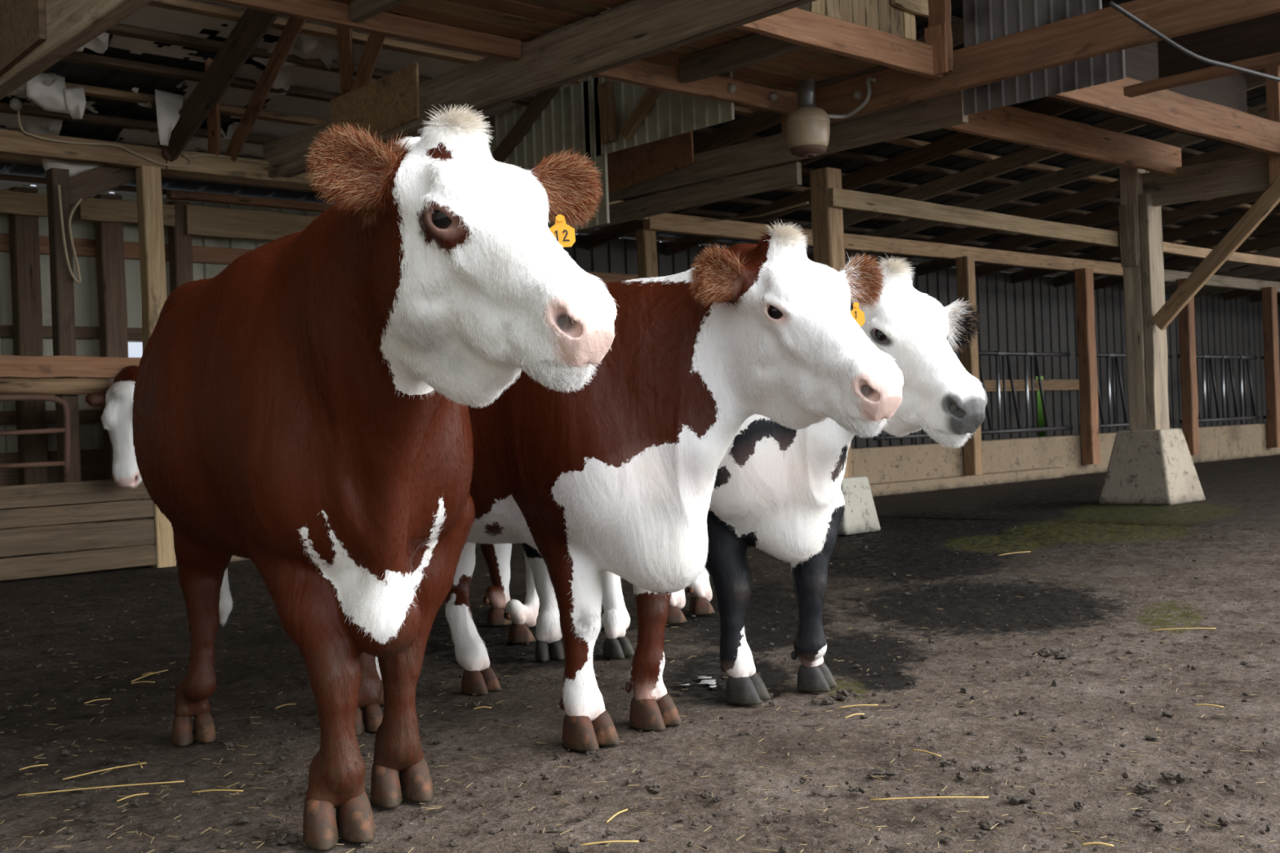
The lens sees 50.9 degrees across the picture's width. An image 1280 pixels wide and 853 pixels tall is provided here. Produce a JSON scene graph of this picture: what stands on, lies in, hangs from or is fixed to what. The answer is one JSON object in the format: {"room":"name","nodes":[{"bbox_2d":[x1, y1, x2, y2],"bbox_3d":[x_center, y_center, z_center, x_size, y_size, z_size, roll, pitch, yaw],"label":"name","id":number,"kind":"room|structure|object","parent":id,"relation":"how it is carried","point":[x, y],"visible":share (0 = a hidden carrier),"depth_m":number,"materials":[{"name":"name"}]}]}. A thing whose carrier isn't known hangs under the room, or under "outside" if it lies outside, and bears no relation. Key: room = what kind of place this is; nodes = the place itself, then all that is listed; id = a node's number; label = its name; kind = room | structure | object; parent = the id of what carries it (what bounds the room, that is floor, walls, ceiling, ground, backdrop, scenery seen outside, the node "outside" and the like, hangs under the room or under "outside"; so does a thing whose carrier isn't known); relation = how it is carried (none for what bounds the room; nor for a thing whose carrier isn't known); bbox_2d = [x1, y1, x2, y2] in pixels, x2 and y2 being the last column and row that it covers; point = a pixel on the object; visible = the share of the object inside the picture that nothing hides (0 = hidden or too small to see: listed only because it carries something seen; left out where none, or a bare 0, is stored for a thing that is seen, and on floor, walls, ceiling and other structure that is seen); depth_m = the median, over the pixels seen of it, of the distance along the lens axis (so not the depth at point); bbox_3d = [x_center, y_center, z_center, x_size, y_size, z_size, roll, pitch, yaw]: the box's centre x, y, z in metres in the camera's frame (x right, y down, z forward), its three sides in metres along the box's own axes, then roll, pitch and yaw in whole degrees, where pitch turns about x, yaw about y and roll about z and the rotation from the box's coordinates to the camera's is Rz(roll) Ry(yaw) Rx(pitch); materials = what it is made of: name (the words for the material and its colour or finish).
{"room":"farm building","nodes":[
{"label":"farm building","id":0,"kind":"room"},
{"bbox_2d":[0,0,152,99],"bbox_3d":[-1.366,-1.204,3.479,0.082,0.290,2.329,-2,0,-42],"label":"wooden beam","id":1,"kind":"structure","parent":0,"point":[35,35],"depth_m":3.78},
{"bbox_2d":[480,71,734,230],"bbox_3d":[-0.504,-2.097,9.355,0.020,1.468,3.164,-2,0,-42],"label":"wall","id":2,"kind":"structure","parent":0,"point":[560,126],"depth_m":9.14,"materials":[{"name":"metal"}]},
{"bbox_2d":[492,80,662,163],"bbox_3d":[-0.465,-2.188,9.258,0.060,0.634,1.800,-2,0,-42],"label":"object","id":3,"kind":"object","parent":2,"relation":"attached to","point":[606,95],"visible":0.88,"depth_m":8.98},
{"bbox_2d":[332,0,924,91],"bbox_3d":[-0.142,-2.150,5.420,6.019,0.051,3.653,-2,0,-42],"label":"ceiling","id":4,"kind":"structure","parent":0,"point":[525,20],"depth_m":7.14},
{"bbox_2d":[350,0,408,22],"bbox_3d":[-0.598,-2.076,5.761,0.071,0.098,2.397,-2,0,-42],"label":"nailer","id":5,"kind":"object","parent":4,"relation":"attached to","point":[361,11],"visible":1,"depth_m":6.52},
{"bbox_2d":[678,33,806,83],"bbox_3d":[0.569,-2.082,7.473,0.067,0.155,0.943,-2,0,-42],"label":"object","id":6,"kind":"object","parent":4,"relation":"attached to","point":[755,48],"visible":0.76,"depth_m":7.50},
{"bbox_2d":[785,79,830,157],"bbox_3d":[1.031,-1.898,8.280,0.276,0.465,0.276,-2,0,-42],"label":"lamp","id":7,"kind":"object","parent":4,"relation":"hanging from","point":[807,126],"visible":1,"depth_m":8.19,"materials":[{"name":"ceramic"}]},
{"bbox_2d":[796,0,928,39],"bbox_3d":[1.206,-2.392,7.540,1.669,0.367,0.072,-2,0,-42],"label":"wooden board","id":8,"kind":"object","parent":4,"relation":"on","point":[897,17],"visible":0.57,"depth_m":7.71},
{"bbox_2d":[0,454,1279,852],"bbox_3d":[11.265,0.409,11.416,48.000,0.029,29.700,-2,0,-42],"label":"floor","id":9,"kind":"structure","parent":0,"point":[1241,495],"depth_m":3.91,"materials":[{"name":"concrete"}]},
{"bbox_2d":[7,186,51,556],"bbox_3d":[-4.452,-0.373,9.802,0.181,2.720,0.146,-2,0,-42],"label":"wall post","id":10,"kind":"object","parent":9,"relation":"on","point":[24,231],"visible":0.69,"depth_m":9.75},
{"bbox_2d":[0,189,48,217],"bbox_3d":[-4.529,-1.607,9.633,0.627,0.170,0.057,-2,0,-42],"label":"plank","id":11,"kind":"object","parent":10,"relation":"attached to","point":[13,202],"visible":0.85,"depth_m":9.68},
{"bbox_2d":[45,168,83,524],"bbox_3d":[-3.724,-0.501,8.698,0.114,2.320,0.133,-2,0,-42],"label":"post","id":12,"kind":"object","parent":9,"relation":"on","point":[62,290],"visible":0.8,"depth_m":8.66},
{"bbox_2d":[0,394,71,475],"bbox_3d":[-3.849,0.056,8.430,0.547,0.522,0.044,-2,0,-42],"label":"gate","id":13,"kind":"object","parent":12,"relation":"attached to","point":[66,429],"visible":1,"depth_m":8.51,"materials":[{"name":"metal"}]},
{"bbox_2d":[0,377,109,395],"bbox_3d":[-3.781,-0.255,8.503,0.804,0.118,0.109,-2,0,-42],"label":"fence rail","id":14,"kind":"object","parent":12,"relation":"attached to","point":[8,385],"visible":0.86,"depth_m":8.51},
{"bbox_2d":[0,355,141,378],"bbox_3d":[-3.671,-0.379,8.554,1.055,0.144,0.056,-1,-1,-42],"label":"fence rail","id":15,"kind":"object","parent":14,"relation":"on","point":[11,366],"visible":0.83,"depth_m":8.53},
{"bbox_2d":[57,184,82,283],"bbox_3d":[-3.662,-1.237,8.658,0.153,0.627,0.017,-2,0,-42],"label":"rope loop","id":16,"kind":"object","parent":12,"relation":"hanging from","point":[79,201],"visible":1,"depth_m":8.64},
{"bbox_2d":[69,164,136,204],"bbox_3d":[-3.579,-1.659,8.983,0.674,0.435,0.059,-2,0,-42],"label":"knee brace","id":17,"kind":"object","parent":12,"relation":"attached to","point":[90,183],"visible":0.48,"depth_m":8.93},
{"bbox_2d":[42,158,103,177],"bbox_3d":[-3.740,-1.701,8.901,0.420,0.202,0.117,-2,0,-42],"label":"flap","id":18,"kind":"object","parent":17,"relation":"hanging from","point":[75,168],"visible":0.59,"depth_m":8.85,"materials":[{"name":"plastic"}]},
{"bbox_2d":[0,479,177,581],"bbox_3d":[-4.078,0.663,8.198,3.000,0.590,0.103,-2,0,-42],"label":"wall","id":19,"kind":"structure","parent":9,"relation":"on","point":[33,530],"depth_m":8.58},
{"bbox_2d":[93,194,134,548],"bbox_3d":[-3.995,-0.391,10.222,0.178,2.720,0.154,-2,0,-42],"label":"wall post","id":20,"kind":"object","parent":9,"relation":"on","point":[108,236],"visible":0.52,"depth_m":10.16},
{"bbox_2d":[77,197,175,226],"bbox_3d":[-3.896,-1.631,10.214,0.719,0.175,0.057,-2,0,-42],"label":"plank","id":21,"kind":"object","parent":20,"relation":"attached to","point":[100,210],"visible":0.71,"depth_m":10.12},
{"bbox_2d":[83,365,148,519],"bbox_3d":[-3.241,0.269,9.757,1.020,1.344,2.390,-2,0,17],"label":"cow","id":22,"kind":"object","parent":9,"relation":"on","point":[117,402],"visible":0.19,"depth_m":8.58},
{"bbox_2d":[135,165,176,568],"bbox_3d":[-3.253,-0.398,9.032,0.137,2.680,0.132,-2,0,-42],"label":"post","id":23,"kind":"object","parent":9,"relation":"on","point":[148,180],"visible":0.56,"depth_m":8.98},
{"bbox_2d":[0,128,166,171],"bbox_3d":[-4.188,-1.773,8.217,2.600,0.152,0.100,-2,0,-42],"label":"beam","id":24,"kind":"structure","parent":23,"relation":"on","point":[16,143],"depth_m":8.67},
{"bbox_2d":[164,150,648,220],"bbox_3d":[-1.583,-1.868,10.591,4.430,0.146,0.101,-2,0,-42],"label":"beam","id":25,"kind":"structure","parent":23,"relation":"on","point":[211,166],"depth_m":9.38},
{"bbox_2d":[17,110,269,167],"bbox_3d":[-3.106,-1.907,9.123,2.126,0.304,0.015,-2,0,-42],"label":"rope","id":26,"kind":"object","parent":25,"relation":"hanging from","point":[187,156],"visible":0.94,"depth_m":8.89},
{"bbox_2d":[204,57,221,157],"bbox_3d":[-2.781,-2.042,8.761,0.091,0.377,1.310,-2,0,-17],"label":"strut","id":27,"kind":"object","parent":25,"relation":"on","point":[213,119],"visible":0.58,"depth_m":8.91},
{"bbox_2d":[157,8,279,161],"bbox_3d":[-2.580,-2.107,8.182,0.128,0.598,2.194,-2,0,-35],"label":"strut","id":28,"kind":"object","parent":25,"relation":"attached to","point":[253,24],"visible":0.85,"depth_m":8.09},
{"bbox_2d":[224,16,306,161],"bbox_3d":[-2.384,-2.111,8.477,0.097,0.516,2.210,-2,0,-28],"label":"strut","id":29,"kind":"object","parent":25,"relation":"on","point":[293,27],"visible":0.92,"depth_m":8.34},
{"bbox_2d":[262,0,816,177],"bbox_3d":[-0.324,-2.152,6.691,0.779,0.598,7.510,-2,0,-42],"label":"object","id":30,"kind":"structure","parent":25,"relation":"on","point":[395,102],"depth_m":7.48,"materials":[{"name":"wood"}]},
{"bbox_2d":[209,0,521,60],"bbox_3d":[-2.048,-2.014,6.115,3.736,0.112,0.062,-2,0,-42],"label":"joist","id":31,"kind":"object","parent":30,"relation":"attached to","point":[331,12],"visible":0.93,"depth_m":6.83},
{"bbox_2d":[591,59,797,114],"bbox_3d":[0.338,-2.025,7.952,1.883,0.140,0.065,-2,0,-42],"label":"joist","id":32,"kind":"object","parent":30,"relation":"attached to","point":[640,73],"visible":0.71,"depth_m":7.97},
{"bbox_2d":[146,0,1279,215],"bbox_3d":[5.139,-2.623,14.438,32.800,0.054,0.100,-2,0,-42],"label":"purlin","id":33,"kind":"object","parent":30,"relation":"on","point":[185,6],"visible":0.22,"depth_m":8.37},
{"bbox_2d":[734,7,942,79],"bbox_3d":[1.042,-2.087,7.179,1.883,0.179,0.065,-2,0,-42],"label":"joist","id":34,"kind":"object","parent":30,"relation":"attached to","point":[797,26],"visible":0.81,"depth_m":7.21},
{"bbox_2d":[924,0,953,77],"bbox_3d":[1.725,-2.310,7.754,0.097,0.570,0.150,-2,0,-42],"label":"upright","id":35,"kind":"object","parent":34,"relation":"attached to","point":[938,34],"visible":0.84,"depth_m":7.72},
{"bbox_2d":[693,17,964,154],"bbox_3d":[1.617,-2.528,9.619,0.050,1.325,9.120,-2,0,-42],"label":"rafter","id":36,"kind":"object","parent":25,"relation":"on","point":[758,121],"visible":0.21,"depth_m":10.40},
{"bbox_2d":[574,48,1125,231],"bbox_3d":[0.636,-2.067,10.077,0.148,0.739,6.480,-2,0,-42],"label":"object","id":37,"kind":"structure","parent":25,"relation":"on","point":[670,162],"depth_m":9.74,"materials":[{"name":"wood"}]},
{"bbox_2d":[166,200,193,294],"bbox_3d":[-3.590,-0.406,10.594,0.148,2.720,0.153,-2,0,-42],"label":"wall post","id":38,"kind":"object","parent":9,"relation":"on","point":[180,244],"visible":0.24,"depth_m":10.54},
{"bbox_2d":[0,448,146,523],"bbox_3d":[-4.177,0.501,10.153,11.500,0.655,0.040,-2,0,-42],"label":"board","id":39,"kind":"object","parent":38,"relation":"attached to","point":[91,460],"visible":0.07,"depth_m":10.00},
{"bbox_2d":[183,204,317,240],"bbox_3d":[-2.799,-1.646,11.213,2.047,0.241,0.061,-2,0,-42],"label":"plank","id":40,"kind":"object","parent":38,"relation":"attached to","point":[199,220],"visible":0.47,"depth_m":10.80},
{"bbox_2d":[166,190,333,212],"bbox_3d":[-2.935,-1.817,10.998,1.881,0.068,0.102,-2,0,-42],"label":"board","id":41,"kind":"object","parent":40,"relation":"on","point":[171,194],"visible":0.71,"depth_m":10.75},
{"bbox_2d":[131,102,617,850],"bbox_3d":[-0.746,0.158,3.099,0.717,1.377,2.300,-2,0,-26],"label":"cow","id":42,"kind":"object","parent":9,"relation":"on","point":[300,410],"visible":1,"depth_m":2.69},
{"bbox_2d":[480,542,715,643],"bbox_3d":[0.040,0.237,5.868,2.137,1.162,0.746,-2,0,-28],"label":"cow","id":43,"kind":"object","parent":9,"relation":"on","point":[497,557],"visible":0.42,"depth_m":5.68},
{"bbox_2d":[360,221,904,751],"bbox_3d":[-0.212,0.188,3.737,2.147,1.278,0.685,-2,0,45],"label":"cow","id":44,"kind":"object","parent":9,"relation":"on","point":[616,474],"visible":0.68,"depth_m":3.35},
{"bbox_2d":[0,525,1275,852],"bbox_3d":[-0.266,0.825,6.674,6.151,0.006,8.072,-2,0,25],"label":"chaff","id":45,"kind":"object","parent":9,"relation":"on","point":[431,807],"visible":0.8,"depth_m":3.10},
{"bbox_2d":[0,514,1279,852],"bbox_3d":[-0.127,0.820,7.127,6.396,0.032,9.028,-2,0,24],"label":"debris","id":46,"kind":"object","parent":9,"relation":"on","point":[1143,786],"visible":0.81,"depth_m":3.06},
{"bbox_2d":[229,466,1065,562],"bbox_3d":[1.145,0.713,12.828,10.850,0.130,0.160,-2,0,-42],"label":"step","id":47,"kind":"structure","parent":9,"relation":"on","point":[891,488],"depth_m":14.94,"materials":[{"name":"concrete"}]},
{"bbox_2d":[955,256,982,475],"bbox_3d":[3.732,-0.685,15.231,0.155,2.470,0.170,-2,0,-42],"label":"post","id":48,"kind":"object","parent":47,"relation":"on","point":[965,265],"visible":0.58,"depth_m":15.17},
{"bbox_2d":[643,213,1123,275],"bbox_3d":[3.252,-1.969,15.009,8.650,0.168,0.098,-2,0,-42],"label":"beam","id":49,"kind":"structure","parent":48,"relation":"on","point":[665,222],"depth_m":14.47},
{"bbox_2d":[521,256,988,705],"bbox_3d":[0.195,0.189,4.311,0.680,1.245,2.124,-2,0,-42],"label":"cow","id":50,"kind":"object","parent":9,"relation":"on","point":[776,491],"visible":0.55,"depth_m":3.85},
{"bbox_2d":[837,475,880,535],"bbox_3d":[1.446,0.566,9.720,0.414,0.400,0.414,-2,0,-42],"label":"concrete pier","id":51,"kind":"object","parent":9,"relation":"on","point":[860,516],"visible":0.43,"depth_m":9.58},
{"bbox_2d":[809,167,852,477],"bbox_3d":[1.382,-0.742,9.707,0.179,2.220,0.177,-2,0,-42],"label":"post","id":52,"kind":"object","parent":51,"relation":"on","point":[828,233],"visible":0.32,"depth_m":9.65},
{"bbox_2d":[827,187,1119,247],"bbox_3d":[2.748,-1.626,10.607,3.466,0.248,0.057,-2,0,-37],"label":"rail","id":53,"kind":"object","parent":52,"relation":"attached to","point":[837,197],"visible":1,"depth_m":10.42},
{"bbox_2d":[851,422,1279,484],"bbox_3d":[6.950,0.307,18.397,26.950,0.505,0.220,-2,0,-42],"label":"barrier wall","id":54,"kind":"structure","parent":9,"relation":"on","point":[889,464],"depth_m":16.11,"materials":[{"name":"concrete"}]},
{"bbox_2d":[635,228,657,279],"bbox_3d":[0.099,-0.634,12.207,0.160,2.300,0.135,-2,0,-42],"label":"post","id":55,"kind":"object","parent":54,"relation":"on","point":[646,252],"visible":0.24,"depth_m":12.15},
{"bbox_2d":[872,427,932,446],"bbox_3d":[3.016,-0.322,14.815,1.434,1.058,0.080,-2,0,-42],"label":"panel","id":56,"kind":"object","parent":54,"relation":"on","point":[916,436],"visible":0.13,"depth_m":14.61,"materials":[{"name":"metal"}]},
{"bbox_2d":[977,351,1073,439],"bbox_3d":[4.581,-0.381,16.245,2.368,1.058,0.080,-2,0,-42],"label":"panel","id":57,"kind":"object","parent":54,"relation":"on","point":[1028,429],"visible":0.67,"depth_m":16.16,"materials":[{"name":"metal"}]},
{"bbox_2d":[1074,267,1100,464],"bbox_3d":[5.656,-0.758,16.988,0.195,2.470,0.171,-2,0,-42],"label":"post","id":58,"kind":"object","parent":54,"relation":"attached to","point":[1084,282],"visible":1,"depth_m":16.92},
{"bbox_2d":[1076,352,1175,432],"bbox_3d":[6.560,-0.455,18.054,2.515,1.058,0.080,-2,0,-42],"label":"panel","id":59,"kind":"object","parent":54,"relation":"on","point":[1107,355],"visible":0.34,"depth_m":17.78,"materials":[{"name":"metal"}]},
{"bbox_2d":[1177,278,1199,455],"bbox_3d":[7.688,-0.834,18.846,0.199,2.470,0.166,-2,0,-42],"label":"post","id":60,"kind":"object","parent":54,"relation":"attached to","point":[1186,318],"visible":0.83,"depth_m":18.78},
{"bbox_2d":[1121,269,1279,293],"bbox_3d":[11.294,-2.245,22.362,13.050,0.165,0.100,-2,0,-42],"label":"beam","id":61,"kind":"structure","parent":60,"relation":"on","point":[1170,276],"depth_m":19.99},
{"bbox_2d":[1177,354,1259,426],"bbox_3d":[8.604,-0.532,19.921,2.544,1.058,0.080,-2,0,-42],"label":"panel","id":62,"kind":"object","parent":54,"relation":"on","point":[1203,357],"visible":0.77,"depth_m":20.02,"materials":[{"name":"metal"}]},
{"bbox_2d":[1261,286,1279,448],"bbox_3d":[9.743,-0.911,20.721,0.198,2.470,0.168,-2,0,-42],"label":"post","id":63,"kind":"object","parent":54,"relation":"attached to","point":[1269,306],"visible":1,"depth_m":20.65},
{"bbox_2d":[1098,428,1204,505],"bbox_3d":[4.408,0.340,11.603,0.652,0.630,0.652,-2,0,-42],"label":"concrete pier","id":64,"kind":"object","parent":9,"relation":"on","point":[1147,467],"visible":0.96,"depth_m":11.41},
{"bbox_2d":[1118,166,1169,430],"bbox_3d":[4.342,-1.109,11.590,0.297,2.270,0.257,-2,0,-42],"label":"timber post","id":65,"kind":"object","parent":64,"relation":"on","point":[1141,247],"visible":0.96,"depth_m":11.51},
{"bbox_2d":[1142,65,1279,206],"bbox_3d":[5.559,-2.740,10.147,0.165,1.712,4.156,-2,0,-42],"label":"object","id":66,"kind":"structure","parent":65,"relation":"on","point":[1255,172],"depth_m":11.03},
{"bbox_2d":[944,106,1182,176],"bbox_3d":[3.193,-2.191,10.146,3.718,0.246,0.066,-2,0,-42],"label":"cross beam","id":67,"kind":"structure","parent":66,"relation":"attached to","point":[1005,123],"depth_m":10.18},
{"bbox_2d":[1049,76,1279,155],"bbox_3d":[3.833,-2.201,9.446,3.718,0.248,0.072,-2,0,-42],"label":"cross beam","id":68,"kind":"structure","parent":66,"relation":"attached to","point":[1166,108],"depth_m":9.39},
{"bbox_2d":[1151,175,1279,330],"bbox_3d":[4.862,-1.574,10.882,0.067,1.482,1.552,-2,0,-42],"label":"diagonal brace","id":69,"kind":"object","parent":65,"relation":"attached to","point":[1269,199],"visible":1,"depth_m":10.99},
{"bbox_2d":[0,182,1279,558],"bbox_3d":[4.085,-0.724,17.825,36.107,2.780,0.024,-2,0,-42],"label":"wall","id":70,"kind":"structure","parent":0,"point":[1033,315],"depth_m":18.93,"materials":[{"name":"metal"}]},
{"bbox_2d":[0,409,102,425],"bbox_3d":[-4.221,-0.077,10.177,11.500,0.110,0.051,-2,0,-42],"label":"wall girt","id":71,"kind":"structure","parent":70,"relation":"attached to","point":[8,417],"depth_m":10.01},
{"bbox_2d":[0,324,142,339],"bbox_3d":[-4.244,-0.707,10.177,11.500,0.098,0.054,-2,0,-42],"label":"wall girt","id":72,"kind":"object","parent":70,"relation":"attached to","point":[6,331],"depth_m":10.16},
{"bbox_2d":[0,233,638,283],"bbox_3d":[-4.267,-1.360,10.176,11.500,0.135,0.057,-2,0,-42],"label":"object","id":73,"kind":"structure","parent":70,"relation":"attached to","point":[83,246],"depth_m":10.78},
{"bbox_2d":[585,151,837,250],"bbox_3d":[2.443,-2.559,10.374,0.052,1.331,9.120,-2,0,-42],"label":"rafter","id":74,"kind":"object","parent":70,"relation":"attached to","point":[609,233],"visible":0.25,"depth_m":13.26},
{"bbox_2d":[665,98,1079,256],"bbox_3d":[3.268,-2.595,11.129,0.058,1.329,9.120,-2,0,-42],"label":"wooden beam","id":75,"kind":"structure","parent":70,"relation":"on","point":[960,141],"depth_m":12.24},
{"bbox_2d":[1042,41,1247,149],"bbox_3d":[3.698,-2.500,9.730,3.118,0.640,0.060,-2,0,-42],"label":"wall","id":76,"kind":"structure","parent":75,"relation":"attached to","point":[1141,62],"depth_m":10.06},
{"bbox_2d":[753,68,1265,244],"bbox_3d":[4.098,-2.620,11.886,0.051,1.326,9.120,-2,0,-42],"label":"rafter","id":77,"kind":"object","parent":70,"relation":"attached to","point":[1030,155],"visible":0.32,"depth_m":12.74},
{"bbox_2d":[917,204,1120,276],"bbox_3d":[6.574,-2.713,14.149,0.055,1.330,9.120,-2,0,-42],"label":"rafter","id":78,"kind":"object","parent":70,"relation":"attached to","point":[1108,214],"visible":0.21,"depth_m":16.27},
{"bbox_2d":[979,379,1079,391],"bbox_3d":[5.032,-0.568,18.643,4.600,0.167,0.059,-2,0,-42],"label":"rail","id":79,"kind":"object","parent":70,"relation":"attached to","point":[990,384],"depth_m":19.20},
{"bbox_2d":[805,102,1267,262],"bbox_3d":[4.923,-2.652,12.640,0.051,1.321,9.121,-2,0,-42],"label":"rafter","id":80,"kind":"object","parent":70,"relation":"attached to","point":[1091,167],"visible":0.52,"depth_m":13.64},
{"bbox_2d":[0,153,330,193],"bbox_3d":[3.250,-2.186,16.523,32.800,0.050,0.094,-2,0,-42],"label":"purlin","id":81,"kind":"object","parent":80,"relation":"on","point":[3,157],"visible":0.09,"depth_m":10.46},
{"bbox_2d":[867,145,1260,266],"bbox_3d":[5.750,-2.682,13.396,0.049,1.330,9.120,-2,0,-42],"label":"rafter","id":82,"kind":"object","parent":70,"relation":"attached to","point":[1111,189],"visible":0.44,"depth_m":14.59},
{"bbox_2d":[974,190,1265,278],"bbox_3d":[7.403,-2.747,14.907,0.052,1.334,9.119,-2,0,-42],"label":"rafter","id":83,"kind":"object","parent":70,"relation":"attached to","point":[1216,204],"visible":0.55,"depth_m":16.02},
{"bbox_2d":[1011,201,1279,284],"bbox_3d":[8.229,-2.777,15.662,0.054,1.332,9.119,-2,0,-42],"label":"rafter","id":84,"kind":"object","parent":70,"relation":"attached to","point":[1232,219],"visible":0.49,"depth_m":17.18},
{"bbox_2d":[1053,217,1279,287],"bbox_3d":[9.057,-2.808,16.418,0.051,1.336,9.119,-2,0,-42],"label":"rafter","id":85,"kind":"object","parent":70,"relation":"attached to","point":[1273,224],"visible":0.34,"depth_m":18.00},
{"bbox_2d":[1093,232,1279,290],"bbox_3d":[9.882,-2.837,17.171,0.053,1.325,9.120,-2,0,-42],"label":"rafter","id":86,"kind":"object","parent":70,"relation":"attached to","point":[1271,240],"visible":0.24,"depth_m":19.31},
{"bbox_2d":[1164,245,1279,284],"bbox_3d":[10.710,-2.871,17.929,0.053,1.332,9.119,-2,0,-42],"label":"rafter","id":87,"kind":"object","parent":70,"relation":"attached to","point":[1274,251],"visible":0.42,"depth_m":19.88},
{"bbox_2d":[60,51,1279,245],"bbox_3d":[4.508,-2.475,15.134,32.800,0.056,0.097,-2,0,-42],"label":"purlin","id":88,"kind":"object","parent":87,"relation":"on","point":[76,57],"visible":0.29,"depth_m":8.66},
{"bbox_2d":[0,0,809,158],"bbox_3d":[-2.418,-2.277,8.088,6.265,0.692,4.690,-2,0,-42],"label":"roof","id":89,"kind":"object","parent":88,"relation":"attached to","point":[305,46],"visible":0.12,"depth_m":8.69,"materials":[{"name":"plastic"}]},
{"bbox_2d":[26,72,71,114],"bbox_3d":[-3.622,-2.051,8.215,0.253,0.267,0.105,-2,0,-42],"label":"flap","id":90,"kind":"object","parent":89,"relation":"hanging from","point":[51,98],"visible":0.91,"depth_m":8.21,"materials":[{"name":"plastic"}]},
{"bbox_2d":[63,85,85,119],"bbox_3d":[-3.477,-2.003,8.279,0.139,0.230,0.105,-2,0,-42],"label":"flap","id":91,"kind":"object","parent":90,"relation":"hanging from","point":[75,100],"visible":1,"depth_m":8.26,"materials":[{"name":"plastic"}]},
{"bbox_2d":[155,88,184,146],"bbox_3d":[-3.008,-1.975,8.630,0.235,0.354,0.117,-2,0,-42],"label":"flap","id":92,"kind":"object","parent":89,"relation":"hanging from","point":[168,104],"visible":1,"depth_m":8.58,"materials":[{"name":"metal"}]},
{"bbox_2d":[1164,264,1279,295],"bbox_3d":[11.536,-2.902,18.683,0.052,1.335,9.119,-2,0,-42],"label":"rafter","id":93,"kind":"object","parent":70,"relation":"attached to","point":[1254,269],"visible":0.4,"depth_m":21.00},
{"bbox_2d":[1195,269,1279,297],"bbox_3d":[12.361,-2.934,19.438,0.050,1.328,9.120,-2,0,-42],"label":"rafter","id":94,"kind":"object","parent":70,"relation":"attached to","point":[1272,275],"visible":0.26,"depth_m":22.10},
{"bbox_2d":[104,22,1279,231],"bbox_3d":[4.821,-2.552,14.788,32.800,0.055,0.099,-2,0,-42],"label":"purlin","id":95,"kind":"object","parent":94,"relation":"on","point":[120,29],"visible":0.19,"depth_m":8.54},
{"bbox_2d":[1224,279,1279,300],"bbox_3d":[13.189,-2.959,20.193,0.049,1.329,9.120,-2,0,-42],"label":"rafter","id":96,"kind":"object","parent":70,"relation":"attached to","point":[1237,293],"visible":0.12,"depth_m":23.28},
{"bbox_2d":[0,128,1260,275],"bbox_3d":[3.566,-2.257,16.173,32.800,0.053,0.096,-2,0,-42],"label":"purlin","id":97,"kind":"object","parent":96,"relation":"on","point":[695,211],"visible":0.12,"depth_m":14.53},
{"bbox_2d":[1251,293,1279,302],"bbox_3d":[14.015,-2.990,20.948,0.052,1.321,9.121,-2,0,-42],"label":"rafter","id":98,"kind":"object","parent":70,"relation":"attached to","point":[1256,297],"visible":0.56,"depth_m":24.14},
{"bbox_2d":[0,173,1232,292],"bbox_3d":[2.937,-2.112,16.868,32.800,0.053,0.099,-2,0,-42],"label":"purlin","id":99,"kind":"object","parent":98,"relation":"on","point":[5,178],"visible":0.14,"depth_m":13.64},
{"bbox_2d":[65,82,1279,257],"bbox_3d":[4.191,-2.404,15.484,32.800,0.053,0.099,-2,0,-42],"label":"purlin","id":100,"kind":"object","parent":98,"relation":"on","point":[89,91],"visible":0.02,"depth_m":9.10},
{"bbox_2d":[0,0,1279,289],"bbox_3d":[6.928,-2.893,14.546,36.003,1.246,9.400,-2,0,-42],"label":"ceiling","id":101,"kind":"structure","parent":0,"point":[73,73],"depth_m":12.04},
{"bbox_2d":[0,102,1279,269],"bbox_3d":[3.881,-2.328,15.826,32.800,0.056,0.099,-2,0,-42],"label":"purlin","id":102,"kind":"object","parent":101,"relation":"attached to","point":[26,110],"visible":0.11,"depth_m":9.17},
{"bbox_2d":[781,0,1279,133],"bbox_3d":[2.438,-2.085,7.130,0.080,0.232,4.440,-2,0,-42],"label":"girder","id":103,"kind":"object","parent":101,"relation":"attached to","point":[1106,30],"visible":0.8,"depth_m":7.32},
{"bbox_2d":[826,76,876,119],"bbox_3d":[1.297,-2.016,8.256,0.353,0.216,0.124,-2,0,25],"label":"conduit","id":104,"kind":"object","parent":103,"relation":"attached to","point":[868,79],"visible":0.96,"depth_m":8.21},
{"bbox_2d":[962,0,1102,47],"bbox_3d":[2.147,-2.375,7.422,0.016,0.380,0.855,-2,0,-42],"label":"panel","id":105,"kind":"object","parent":103,"relation":"on","point":[984,20],"visible":1,"depth_m":7.51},
{"bbox_2d":[1157,12,1279,78],"bbox_3d":[3.807,-2.164,6.942,0.107,0.310,2.313,-2,0,-42],"label":"header beam","id":106,"kind":"structure","parent":101,"relation":"attached to","point":[1257,37],"depth_m":7.48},
{"bbox_2d":[1107,0,1279,81],"bbox_3d":[2.853,-1.876,6.630,1.621,0.230,0.068,-2,0,-34],"label":"cable","id":107,"kind":"object","parent":106,"relation":"hanging from","point":[1135,19],"visible":1,"depth_m":6.45,"materials":[{"name":"metal"}]},
{"bbox_2d":[1123,52,1279,97],"bbox_3d":[3.180,-1.959,7.446,0.097,0.056,1.013,-2,0,-42],"label":"header board","id":108,"kind":"object","parent":106,"relation":"attached to","point":[1261,62],"visible":0.92,"depth_m":7.48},
{"bbox_2d":[1162,241,1279,267],"bbox_3d":[6.508,-1.679,13.755,5.000,0.096,0.058,-2,0,-42],"label":"rail","id":109,"kind":"object","parent":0,"point":[1168,248],"visible":0.7,"depth_m":12.94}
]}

